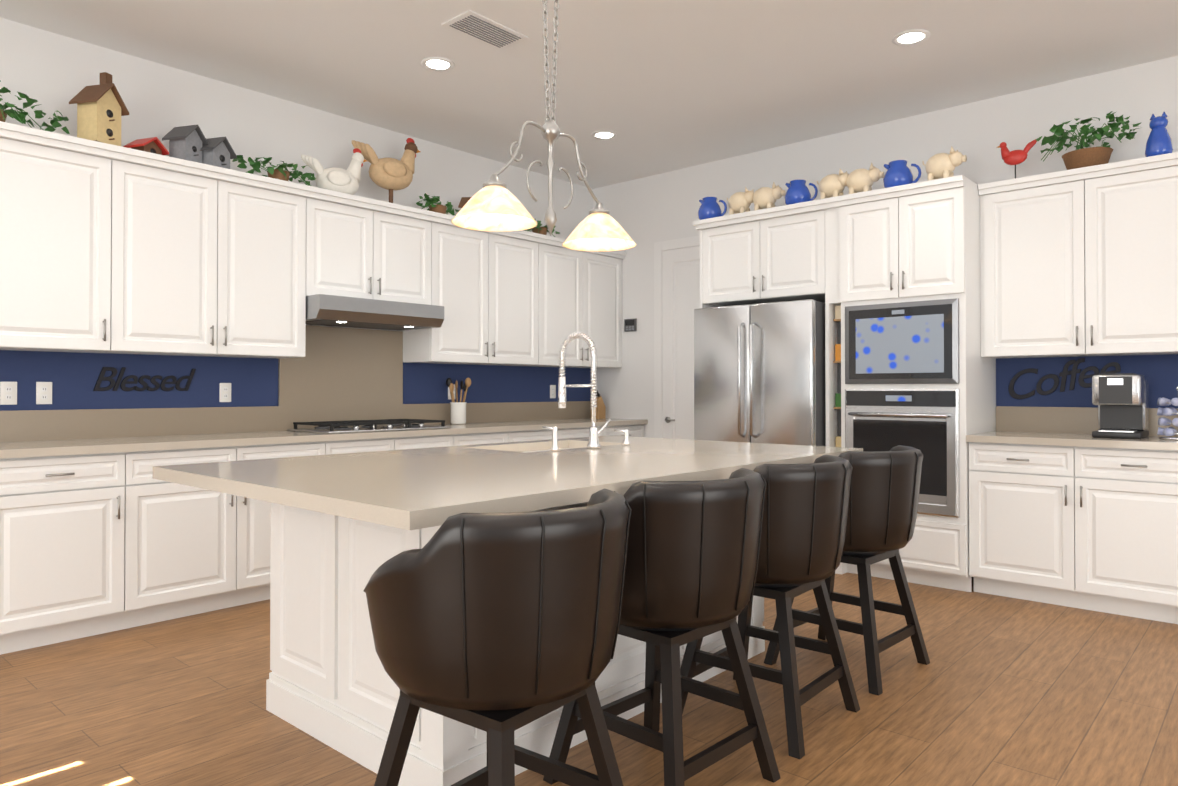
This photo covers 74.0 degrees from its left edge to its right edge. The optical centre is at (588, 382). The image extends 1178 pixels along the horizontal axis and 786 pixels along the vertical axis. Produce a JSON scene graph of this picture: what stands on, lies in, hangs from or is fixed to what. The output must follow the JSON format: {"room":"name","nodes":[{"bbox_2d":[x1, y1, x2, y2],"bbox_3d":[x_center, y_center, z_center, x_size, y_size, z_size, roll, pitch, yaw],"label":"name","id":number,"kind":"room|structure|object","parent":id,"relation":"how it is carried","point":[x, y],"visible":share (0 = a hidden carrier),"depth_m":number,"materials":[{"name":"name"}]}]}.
{"room":"kitchen","nodes":[
{"label":"kitchen","id":0,"kind":"room"},
{"bbox_2d":[0,18,592,410],"bbox_3d":[-3.131,-0.304,3.782,0.162,3.030,9.660,0,-1,42],"label":"wall","id":1,"kind":"structure","parent":0,"point":[51,72],"depth_m":4.73,"materials":[{"name":"paint"}]},
{"bbox_2d":[0,382,16,404],"bbox_3d":[-2.901,0.054,3.909,0.006,0.115,0.070,0,-1,42],"label":"electrical outlet plate","id":2,"kind":"object","parent":1,"relation":"attached to","point":[8,393],"depth_m":3.91,"materials":[{"name":"white plastic"}]},
{"bbox_2d":[36,382,51,403],"bbox_3d":[-2.801,0.055,4.021,0.006,0.115,0.070,0,-1,42],"label":"electrical outlet plate","id":3,"kind":"object","parent":1,"relation":"attached to","point":[43,389],"depth_m":4.02,"materials":[{"name":"white plastic"}]},
{"bbox_2d":[0,125,115,352],"bbox_3d":[-2.733,-0.660,3.846,0.346,0.998,0.580,0,-1,42],"label":"upper cabinet","id":4,"kind":"object","parent":1,"relation":"attached to","point":[109,248],"depth_m":3.77,"materials":[{"name":"white wood"}]},
{"bbox_2d":[0,87,69,133],"bbox_3d":[-2.793,-1.311,3.661,0.263,0.238,0.634,0,-1,42],"label":"ivy","id":5,"kind":"object","parent":4,"relation":"on","point":[21,116],"visible":0.98,"depth_m":3.74,"materials":[{"name":"plant"}]},
{"bbox_2d":[69,72,128,145],"bbox_3d":[-2.496,-1.390,3.991,0.175,0.400,0.200,0,-1,13],"label":"birdhouse","id":6,"kind":"object","parent":4,"relation":"on","point":[102,109],"visible":0.88,"depth_m":3.94,"materials":[{"name":"yellow wood"}]},
{"bbox_2d":[93,367,195,390],"bbox_3d":[-2.478,-0.015,4.381,0.011,0.131,0.527,0,-1,42],"label":"blessed sign","id":7,"kind":"object","parent":1,"relation":"attached to","point":[101,378],"visible":1,"depth_m":4.34,"materials":[{"name":"metal"}]},
{"bbox_2d":[114,149,307,358],"bbox_3d":[-2.191,-0.654,4.454,0.346,0.998,1.050,0,-1,42],"label":"upper cabinet","id":8,"kind":"object","parent":1,"relation":"attached to","point":[211,263],"depth_m":4.30,"materials":[{"name":"white wood"}]},
{"bbox_2d":[123,137,168,154],"bbox_3d":[-2.350,-1.240,4.154,0.145,0.114,0.160,0,-1,19],"label":"birdhouse","id":9,"kind":"object","parent":8,"relation":"on","point":[155,145],"visible":0.52,"depth_m":4.13,"materials":[{"name":"paint"}]},
{"bbox_2d":[162,125,208,162],"bbox_3d":[-2.216,-1.299,4.304,0.165,0.226,0.170,0,-1,16],"label":"birdhouse","id":10,"kind":"object","parent":8,"relation":"on","point":[187,142],"visible":0.88,"depth_m":4.26,"materials":[{"name":"grey wood"}]},
{"bbox_2d":[200,137,236,168],"bbox_3d":[-2.116,-1.283,4.415,0.165,0.196,0.180,0,-1,16],"label":"birdhouse","id":11,"kind":"object","parent":8,"relation":"on","point":[218,152],"visible":0.75,"depth_m":4.38,"materials":[{"name":"grey wood"}]},
{"bbox_2d":[232,155,315,185],"bbox_3d":[-1.877,-1.267,4.679,0.252,0.169,0.503,0,-1,42],"label":"ivy","id":12,"kind":"object","parent":8,"relation":"on","point":[279,172],"visible":0.81,"depth_m":4.65,"materials":[{"name":"plant"}]},
{"bbox_2d":[219,383,230,401],"bbox_3d":[-2.189,0.062,4.706,0.006,0.115,0.070,0,-1,42],"label":"electrical outlet plate","id":13,"kind":"object","parent":1,"relation":"attached to","point":[225,388],"depth_m":4.70,"materials":[{"name":"white plastic"}]},
{"bbox_2d":[308,189,435,304],"bbox_3d":[-1.531,-0.834,5.194,0.346,0.625,0.930,0,-1,42],"label":"upper cabinet","id":14,"kind":"object","parent":1,"relation":"attached to","point":[357,249],"depth_m":5.05,"materials":[{"name":"white wood"}]},
{"bbox_2d":[301,148,366,194],"bbox_3d":[-1.612,-1.348,4.989,0.204,0.336,0.396,0,-1,42],"label":"hen","id":15,"kind":"object","parent":14,"relation":"on","point":[347,181],"visible":0.88,"depth_m":4.92,"materials":[{"name":"white ceramic"}]},
{"bbox_2d":[352,138,419,202],"bbox_3d":[-1.352,-1.430,5.279,0.224,0.506,0.477,0,-1,42],"label":"rooster","id":16,"kind":"object","parent":14,"relation":"on","point":[390,174],"visible":0.94,"depth_m":5.22,"materials":[{"name":"orange ceramic"}]},
{"bbox_2d":[416,193,459,215],"bbox_3d":[-1.069,-1.251,5.586,0.236,0.154,0.350,0,-1,42],"label":"ivy","id":17,"kind":"object","parent":14,"relation":"on","point":[432,204],"visible":0.88,"depth_m":5.53,"materials":[{"name":"plant"}]},
{"bbox_2d":[305,294,443,330],"bbox_3d":[-1.476,-0.445,5.141,0.496,0.148,0.920,0,-1,42],"label":"range hood","id":18,"kind":"object","parent":1,"relation":"attached to","point":[333,310],"visible":0.94,"depth_m":4.95,"materials":[{"name":"metal"}]},
{"bbox_2d":[448,384,454,398],"bbox_3d":[-1.050,0.074,5.982,0.006,0.115,0.070,0,-1,42],"label":"electrical outlet plate","id":19,"kind":"object","parent":1,"relation":"attached to","point":[449,395],"depth_m":5.97,"materials":[{"name":"white plastic"}]},
{"bbox_2d":[403,217,539,365],"bbox_3d":[-0.875,-0.640,5.927,0.346,0.998,1.040,0,-1,42],"label":"upper cabinet","id":20,"kind":"object","parent":1,"relation":"attached to","point":[488,283],"depth_m":5.78,"materials":[{"name":"white wood"}]},
{"bbox_2d":[458,197,470,207],"bbox_3d":[-0.871,-1.275,5.811,0.155,0.206,0.170,0,-1,7],"label":"birdhouse","id":21,"kind":"object","parent":20,"relation":"on","point":[463,201],"visible":0.08,"depth_m":5.78,"materials":[{"name":"brown wood"}]},
{"bbox_2d":[524,219,559,236],"bbox_3d":[-0.407,-1.237,6.345,0.234,0.140,0.358,0,-1,42],"label":"ivy","id":22,"kind":"object","parent":20,"relation":"on","point":[538,229],"visible":0.52,"depth_m":6.29,"materials":[{"name":"plant"}]},
{"bbox_2d":[550,385,555,397],"bbox_3d":[-0.314,0.082,6.806,0.006,0.115,0.070,0,-1,42],"label":"electrical outlet plate","id":23,"kind":"object","parent":1,"relation":"attached to","point":[552,387],"depth_m":6.80,"materials":[{"name":"white plastic"}]},
{"bbox_2d":[528,237,623,367],"bbox_3d":[-0.181,-0.633,6.705,0.346,0.998,1.046,0,-1,42],"label":"upper cabinet","id":24,"kind":"object","parent":1,"relation":"attached to","point":[581,291],"depth_m":6.56,"materials":[{"name":"white wood"}]},
{"bbox_2d":[0,572,1177,785],"bbox_3d":[0.412,1.211,0.605,9.660,0.060,9.660,0,-1,42],"label":"floor","id":25,"kind":"structure","parent":0,"point":[1000,690],"depth_m":2.85,"materials":[{"name":"brown wood"}]},
{"bbox_2d":[0,453,127,654],"bbox_3d":[-2.637,0.773,3.754,0.596,0.876,0.550,0,-1,42],"label":"base cabinet","id":26,"kind":"object","parent":25,"relation":"on","point":[102,530],"depth_m":3.58,"materials":[{"name":"white wood"}]},
{"bbox_2d":[0,417,647,460],"bbox_3d":[-1.272,0.328,5.261,0.632,0.038,4.641,0,-1,42],"label":"countertop","id":27,"kind":"structure","parent":26,"relation":"on","point":[63,446],"depth_m":4.29,"materials":[{"name":"beige stone"}]},
{"bbox_2d":[287,419,450,433],"bbox_3d":[-1.414,0.280,5.086,0.510,0.052,0.900,0,-1,42],"label":"cooktop","id":28,"kind":"object","parent":27,"relation":"in","point":[331,427],"visible":0.98,"depth_m":4.94,"materials":[{"name":"silver metal"}]},
{"bbox_2d":[446,378,470,424],"bbox_3d":[-0.972,0.139,5.833,0.177,0.349,0.191,0,-1,42],"label":"utensil crock","id":29,"kind":"object","parent":27,"relation":"on","point":[458,413],"visible":1,"depth_m":5.79,"materials":[{"name":"white ceramic"}]},
{"bbox_2d":[591,390,605,418],"bbox_3d":[0.079,0.196,6.954,0.090,0.255,0.106,0,-1,42],"label":"knife block","id":30,"kind":"object","parent":27,"relation":"on","point":[600,410],"visible":0.56,"depth_m":6.92,"materials":[{"name":"brown wood"}]},
{"bbox_2d":[128,441,327,627],"bbox_3d":[-2.105,0.779,4.350,0.596,0.876,1.050,0,-1,42],"label":"base cabinet","id":31,"kind":"object","parent":25,"relation":"on","point":[192,550],"depth_m":4.01,"materials":[{"name":"white wood"}]},
{"bbox_2d":[328,433,455,453],"bbox_3d":[-1.442,0.786,5.093,0.596,0.876,0.940,0,-1,42],"label":"base cabinet","id":32,"kind":"object","parent":25,"relation":"on","point":[381,443],"depth_m":4.87,"materials":[{"name":"white wood"}]},
{"bbox_2d":[456,433,511,445],"bbox_3d":[-0.966,0.791,5.626,0.596,0.876,0.490,0,-1,42],"label":"base cabinet","id":33,"kind":"object","parent":25,"relation":"on","point":[461,438],"depth_m":5.43,"materials":[{"name":"white wood"}]},
{"bbox_2d":[363,488,631,785],"bbox_3d":[-0.196,0.727,1.810,0.582,0.930,0.610,0,-1,42],"label":"bar stool","id":34,"kind":"object","parent":25,"relation":"on","point":[499,628],"visible":1,"depth_m":1.58,"materials":[{"name":"brown leather"}]},
{"bbox_2d":[266,503,764,785],"bbox_3d":[-0.199,0.766,3.199,1.049,0.879,1.798,0,-1,42],"label":"kitchen island","id":35,"kind":"object","parent":25,"relation":"on","point":[344,526],"depth_m":2.57,"materials":[{"name":"wood"}]},
{"bbox_2d":[153,447,724,530],"bbox_3d":[-0.503,0.299,2.577,1.440,0.040,1.230,0,-1,42],"label":"island countertop","id":36,"kind":"structure","parent":35,"relation":"on","point":[418,489],"depth_m":2.25,"materials":[{"name":"beige stone"}]},
{"bbox_2d":[457,439,816,478],"bbox_3d":[0.133,0.306,3.289,1.440,0.040,0.680,0,-1,42],"label":"island countertop","id":37,"kind":"structure","parent":35,"relation":"on","point":[732,461],"depth_m":3.07,"materials":[{"name":"beige stone"}]},
{"bbox_2d":[509,443,576,450],"bbox_3d":[-0.181,0.433,3.568,0.424,0.232,0.704,0,-1,42],"label":"sink","id":38,"kind":"object","parent":37,"relation":"in","point":[562,444],"depth_m":3.79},
{"bbox_2d":[542,331,630,450],"bbox_3d":[-0.037,0.030,3.463,0.239,0.510,0.510,0,-1,42],"label":"faucet","id":39,"kind":"object","parent":37,"relation":"on","point":[594,432],"visible":1,"depth_m":3.40,"materials":[{"name":"silver metal"}]},
{"bbox_2d":[569,435,862,457],"bbox_3d":[0.506,0.310,3.707,1.440,0.040,0.440,0,-1,42],"label":"island countertop","id":40,"kind":"structure","parent":35,"relation":"on","point":[582,441],"depth_m":3.57,"materials":[{"name":"beige stone"}]},
{"bbox_2d":[512,425,603,441],"bbox_3d":[-0.456,0.796,6.197,0.596,0.876,1.040,0,-1,42],"label":"base cabinet","id":41,"kind":"object","parent":25,"relation":"on","point":[529,434],"depth_m":5.91,"materials":[{"name":"white wood"}]},
{"bbox_2d":[604,425,643,436],"bbox_3d":[0.075,0.802,6.792,0.596,0.876,0.556,0,-1,42],"label":"base cabinet","id":42,"kind":"object","parent":25,"relation":"on","point":[634,430],"depth_m":6.62,"materials":[{"name":"white wood"}]},
{"bbox_2d":[543,468,779,785],"bbox_3d":[0.236,0.732,2.348,0.575,0.930,0.610,0,-1,42],"label":"bar stool","id":43,"kind":"object","parent":25,"relation":"on","point":[692,557],"visible":0.75,"depth_m":2.12,"materials":[{"name":"brown leather"}]},
{"bbox_2d":[694,299,825,446],"bbox_3d":[1.310,0.352,5.509,0.900,1.750,0.832,0,-1,42],"label":"refrigerator","id":44,"kind":"object","parent":25,"relation":"on","point":[759,373],"visible":0.52,"depth_m":5.18,"materials":[{"name":"silver metal"}]},
{"bbox_2d":[680,455,859,758],"bbox_3d":[0.656,0.737,2.832,0.574,0.930,0.610,0,-1,42],"label":"bar stool","id":45,"kind":"object","parent":25,"relation":"on","point":[804,522],"visible":0.73,"depth_m":2.60,"materials":[{"name":"brown leather"}]},
{"bbox_2d":[764,445,929,695],"bbox_3d":[1.124,0.742,3.352,0.576,0.930,0.610,0,-1,42],"label":"bar stool","id":46,"kind":"object","parent":25,"relation":"on","point":[883,502],"visible":0.62,"depth_m":3.12,"materials":[{"name":"brown leather"}]},
{"bbox_2d":[836,291,995,591],"bbox_3d":[2.082,0.357,4.951,0.745,1.730,0.636,0,-1,42],"label":"tall cabinet","id":47,"kind":"object","parent":25,"relation":"on","point":[937,553],"depth_m":4.62,"materials":[{"name":"white wood"}]},
{"bbox_2d":[845,298,958,383],"bbox_3d":[1.872,-0.235,4.721,0.675,0.490,0.032,0,-1,42],"label":"microwave","id":48,"kind":"object","parent":47,"relation":"in","point":[916,342],"visible":0.98,"depth_m":4.69,"materials":[{"name":"silver metal"}]},
{"bbox_2d":[845,389,959,517],"bbox_3d":[1.853,0.409,4.693,0.675,0.740,0.090,0,-1,42],"label":"wall oven","id":49,"kind":"object","parent":47,"relation":"in","point":[926,422],"visible":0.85,"depth_m":4.61,"materials":[{"name":"silver metal"}]},
{"bbox_2d":[966,406,1177,623],"bbox_3d":[2.769,0.681,4.338,1.088,1.070,0.631,0,-1,42],"label":"base cabinet","id":50,"kind":"object","parent":25,"relation":"on","point":[1066,508],"visible":1,"depth_m":4.17,"materials":[{"name":"white wood"}]},
{"bbox_2d":[1092,373,1148,438],"bbox_3d":[2.917,0.126,4.293,0.220,0.345,0.336,0,-1,42],"label":"coffee maker","id":51,"kind":"object","parent":50,"relation":"on","point":[1121,400],"visible":1,"depth_m":4.21,"materials":[{"name":"black plastic"}]},
{"bbox_2d":[1157,386,1177,439],"bbox_3d":[3.067,0.158,4.062,0.186,0.277,0.186,0,-1,42],"label":"pod carousel","id":52,"kind":"object","parent":50,"relation":"on","point":[1169,433],"visible":0.98,"depth_m":4.06,"materials":[{"name":"silver metal"}]},
{"bbox_2d":[0,0,1177,188],"bbox_3d":[0.412,-1.879,0.634,9.660,0.060,9.660,0,-1,42],"label":"ceiling","id":53,"kind":"structure","parent":0,"point":[660,86],"depth_m":4.39,"materials":[{"name":"paint"}]},
{"bbox_2d":[421,57,454,71],"bbox_3d":[-0.860,-1.809,4.450,0.188,0.007,0.188,0,-1,33],"label":"recessed light","id":54,"kind":"object","parent":53,"relation":"in","point":[430,63],"depth_m":4.44,"materials":[{"name":"white plastic"}]},
{"bbox_2d":[442,10,528,49],"bbox_3d":[-0.532,-1.811,4.037,0.220,0.010,0.400,0,-1,42],"label":"ceiling vent","id":55,"kind":"object","parent":53,"relation":"in","point":[480,28],"visible":1,"depth_m":4.02,"materials":[{"name":"white metal"}]},
{"bbox_2d":[451,0,635,251],"bbox_3d":[-0.145,-1.189,2.962,0.302,1.274,0.862,0,-1,42],"label":"chandelier","id":56,"kind":"object","parent":53,"relation":"hanging from","point":[493,204],"visible":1,"depth_m":2.94,"materials":[{"name":"white glass"}]},
{"bbox_2d":[591,130,616,139],"bbox_3d":[0.111,-1.797,5.688,0.188,0.007,0.188,0,-1,33],"label":"recessed light","id":57,"kind":"object","parent":53,"relation":"in","point":[603,135],"depth_m":5.68,"materials":[{"name":"white plastic"}]},
{"bbox_2d":[892,29,930,45],"bbox_3d":[1.695,-1.812,4.113,0.188,0.007,0.188,0,-1,33],"label":"recessed light","id":58,"kind":"object","parent":53,"relation":"in","point":[911,37],"depth_m":4.11,"materials":[{"name":"white plastic"}]},
{"bbox_2d":[593,56,1177,437],"bbox_3d":[3.634,-0.301,4.109,9.500,3.030,0.162,0,-1,42],"label":"wall","id":59,"kind":"structure","parent":0,"point":[647,213],"depth_m":5.21,"materials":[{"name":"paint"}]},
{"bbox_2d":[624,318,636,331],"bbox_3d":[0.366,-0.505,6.907,0.130,0.110,0.018,0,-1,42],"label":"thermostat","id":60,"kind":"object","parent":59,"relation":"attached to","point":[630,324],"visible":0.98,"depth_m":6.89,"materials":[{"name":"black plastic"}]},
{"bbox_2d":[654,236,699,439],"bbox_3d":[0.857,0.016,6.431,0.820,2.440,0.064,0,-1,42],"label":"pantry door","id":61,"kind":"structure","parent":59,"relation":"in","point":[676,282],"depth_m":6.58,"materials":[{"name":"white wood"}]},
{"bbox_2d":[700,203,823,306],"bbox_3d":[1.380,-0.857,5.602,0.944,0.570,0.616,0,-1,42],"label":"upper cabinet","id":62,"kind":"object","parent":59,"relation":"attached to","point":[769,256],"depth_m":5.36,"materials":[{"name":"white wood"}]},
{"bbox_2d":[698,197,726,219],"bbox_3d":[0.904,-1.263,5.725,0.220,0.180,0.174,0,-1,42],"label":"pitcher","id":63,"kind":"object","parent":62,"relation":"on","point":[709,207],"visible":0.88,"depth_m":5.68,"materials":[{"name":"blue ceramic"}]},
{"bbox_2d":[727,186,753,214],"bbox_3d":[1.088,-1.274,5.561,0.251,0.199,0.140,0,-1,42],"label":"pig","id":64,"kind":"object","parent":62,"relation":"on","point":[739,202],"visible":0.75,"depth_m":5.52},
{"bbox_2d":[752,182,785,210],"bbox_3d":[1.237,-1.276,5.429,0.253,0.199,0.139,0,-1,42],"label":"pig","id":65,"kind":"object","parent":62,"relation":"on","point":[765,197],"visible":0.83,"depth_m":5.38},
{"bbox_2d":[785,180,817,204],"bbox_3d":[1.426,-1.267,5.259,0.220,0.180,0.174,0,-1,42],"label":"pitcher","id":66,"kind":"object","parent":62,"relation":"on","point":[798,191],"visible":0.83,"depth_m":5.21,"materials":[{"name":"blue ceramic"}]},
{"bbox_2d":[824,179,979,306],"bbox_3d":[2.052,-0.828,4.989,0.824,0.640,0.636,0,-1,42],"label":"upper cabinet","id":67,"kind":"object","parent":59,"relation":"attached to","point":[912,242],"depth_m":4.70,"materials":[{"name":"white wood"}]},
{"bbox_2d":[817,169,848,198],"bbox_3d":[1.603,-1.279,5.102,0.251,0.199,0.140,0,-1,42],"label":"pig","id":68,"kind":"object","parent":67,"relation":"on","point":[832,185],"visible":0.83,"depth_m":5.06},
{"bbox_2d":[846,162,883,193],"bbox_3d":[1.744,-1.280,4.976,0.253,0.199,0.139,0,-1,42],"label":"pig","id":69,"kind":"object","parent":67,"relation":"on","point":[861,180],"visible":0.88,"depth_m":4.93},
{"bbox_2d":[883,160,920,187],"bbox_3d":[1.926,-1.272,4.813,0.220,0.180,0.174,0,-1,42],"label":"pitcher","id":70,"kind":"object","parent":67,"relation":"on","point":[898,173],"visible":0.88,"depth_m":4.77,"materials":[{"name":"blue ceramic"}]},
{"bbox_2d":[922,146,966,180],"bbox_3d":[2.110,-1.283,4.649,0.251,0.199,0.140,0,-1,42],"label":"pig","id":71,"kind":"object","parent":67,"relation":"on","point":[940,165],"visible":0.92,"depth_m":4.60},
{"bbox_2d":[1008,358,1120,398],"bbox_3d":[2.843,-0.020,4.696,0.586,0.248,0.011,0,-1,42],"label":"coffee sign","id":72,"kind":"object","parent":59,"relation":"attached to","point":[1074,371],"visible":0.81,"depth_m":4.68,"materials":[{"name":"metal"}]},
{"bbox_2d":[978,152,1177,357],"bbox_3d":[2.861,-0.669,4.435,1.113,1.028,0.381,0,-1,42],"label":"upper cabinet","id":73,"kind":"object","parent":59,"relation":"attached to","point":[1082,261],"visible":1,"depth_m":4.34,"materials":[{"name":"white wood"}]},
{"bbox_2d":[997,139,1036,177],"bbox_3d":[2.533,-1.311,4.634,0.221,0.255,0.080,0,-1,42],"label":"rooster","id":74,"kind":"object","parent":73,"relation":"on","point":[1015,157],"visible":0.9,"depth_m":4.63,"materials":[{"name":"metal"}]},
{"bbox_2d":[1062,147,1112,169],"bbox_3d":[2.811,-1.238,4.412,0.250,0.105,0.250,0,-1,42],"label":"basket","id":75,"kind":"object","parent":73,"relation":"on","point":[1084,157],"visible":0.58,"depth_m":4.33,"materials":[{"name":"wicker"}]},
{"bbox_2d":[1036,111,1141,161],"bbox_3d":[2.807,-1.401,4.402,0.499,0.214,0.348,0,-1,42],"label":"potted plant","id":76,"kind":"object","parent":75,"relation":"on","point":[1058,130],"visible":0.98,"depth_m":4.40,"materials":[{"name":"green plant"}]},
{"bbox_2d":[1145,112,1172,156],"bbox_3d":[3.044,-1.316,4.178,0.124,0.257,0.121,0,-1,42],"label":"cat","id":77,"kind":"object","parent":73,"relation":"on","point":[1159,141],"visible":0.92,"depth_m":4.14}
]}

